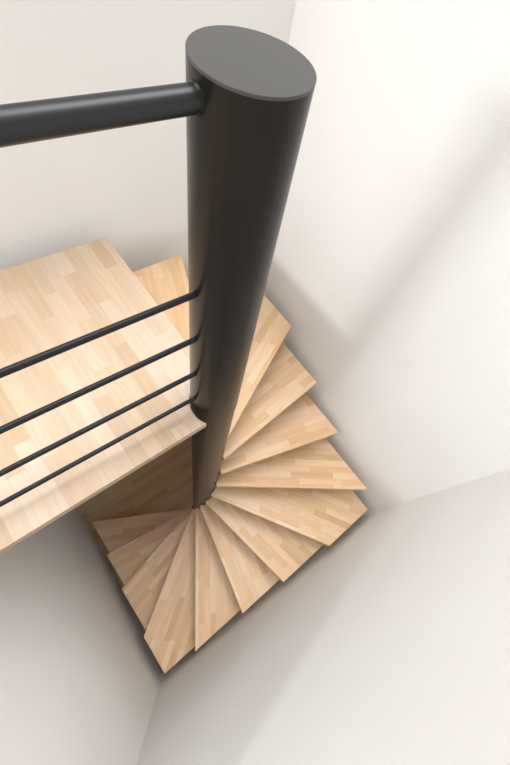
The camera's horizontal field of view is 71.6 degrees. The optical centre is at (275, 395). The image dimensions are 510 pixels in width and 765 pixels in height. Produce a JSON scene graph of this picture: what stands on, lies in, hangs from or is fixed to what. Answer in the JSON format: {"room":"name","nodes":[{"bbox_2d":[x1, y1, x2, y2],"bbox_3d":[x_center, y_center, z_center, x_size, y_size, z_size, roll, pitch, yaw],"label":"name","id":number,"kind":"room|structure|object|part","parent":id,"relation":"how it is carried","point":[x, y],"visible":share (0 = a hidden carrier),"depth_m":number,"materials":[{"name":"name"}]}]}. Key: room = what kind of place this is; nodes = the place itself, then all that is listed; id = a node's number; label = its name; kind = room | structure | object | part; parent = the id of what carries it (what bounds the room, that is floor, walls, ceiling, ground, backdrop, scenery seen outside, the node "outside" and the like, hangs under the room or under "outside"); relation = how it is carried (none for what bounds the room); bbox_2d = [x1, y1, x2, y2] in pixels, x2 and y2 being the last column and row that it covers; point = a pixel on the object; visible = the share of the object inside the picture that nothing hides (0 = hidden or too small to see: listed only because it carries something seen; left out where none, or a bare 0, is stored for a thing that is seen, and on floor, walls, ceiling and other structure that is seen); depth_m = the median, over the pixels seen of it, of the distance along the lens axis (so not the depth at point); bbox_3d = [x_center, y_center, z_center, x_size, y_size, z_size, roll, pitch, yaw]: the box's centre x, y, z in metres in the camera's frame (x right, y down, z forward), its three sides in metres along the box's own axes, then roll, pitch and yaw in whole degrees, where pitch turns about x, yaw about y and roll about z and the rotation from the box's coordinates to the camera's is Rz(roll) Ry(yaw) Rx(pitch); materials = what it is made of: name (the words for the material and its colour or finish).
{"room":"spiral staircase","nodes":[
{"label":"spiral staircase","id":0,"kind":"room"},
{"bbox_2d":[0,508,163,764],"bbox_3d":[-1.329,1.121,2.126,0.120,2.960,1.901,-33,75,-25],"label":"wall","id":1,"kind":"structure","parent":0,"point":[80,677],"depth_m":1.62,"materials":[{"name":"white paint"}]},
{"bbox_2d":[0,0,295,406],"bbox_3d":[-0.994,-0.295,2.223,1.860,4.150,0.120,-33,75,-25],"label":"wall","id":2,"kind":"structure","parent":0,"point":[125,186],"depth_m":1.16,"materials":[{"name":"white paint"}]},
{"bbox_2d":[76,436,222,587],"bbox_3d":[-0.846,1.343,3.870,2.100,0.100,2.021,-33,75,-25],"label":"floor","id":3,"kind":"structure","parent":0,"point":[165,483],"depth_m":3.84,"materials":[{"name":"brown wood"}]},
{"bbox_2d":[92,25,367,672],"bbox_3d":[-0.417,0.483,2.112,1.730,3.905,1.643,-33,75,-25],"label":"spiral staircase","id":4,"kind":"structure","parent":3,"relation":"on","point":[282,493],"depth_m":2.00,"materials":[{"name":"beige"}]},
{"bbox_2d":[0,238,205,553],"bbox_3d":[-0.794,-0.049,1.112,0.998,0.030,0.882,-33,75,-25],"label":"landing platform","id":5,"kind":"object","parent":4,"relation":"attached to","point":[53,300],"visible":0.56,"depth_m":1.14,"materials":[{"name":"brown wood"}]},
{"bbox_2d":[137,469,509,764],"bbox_3d":[0.121,1.174,1.758,1.980,4.150,0.120,-33,75,-25],"label":"wall","id":6,"kind":"structure","parent":0,"point":[389,644],"depth_m":1.13,"materials":[{"name":"white paint"}]},
{"bbox_2d":[264,0,509,515],"bbox_3d":[0.344,-0.060,2.416,0.120,4.150,2.021,-33,75,-25],"label":"wall","id":7,"kind":"structure","parent":0,"point":[389,274],"depth_m":1.37,"materials":[{"name":"white paint"}]},
{"bbox_3d":[-1.799,1.038,0.351,2.237,0.040,1.781,-33,75,-25],"label":"floor","id":8,"kind":"structure","parent":0,"visible":0},
{"bbox_2d":[0,79,204,506],"bbox_3d":[-0.564,0.075,0.573,0.994,0.905,0.040,-31,75,-24],"label":"guard railing","id":9,"kind":"object","parent":8,"relation":"on","point":[25,122],"visible":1,"depth_m":0.38,"materials":[{"name":"black metal"}]},
{"bbox_3d":[-0.471,-0.112,0.206,0.974,0.030,0.030,-31,75,-24],"label":"handrail","id":10,"kind":"part","parent":9,"relation":"part of","materials":[{"name":"black metal"}]}
]}

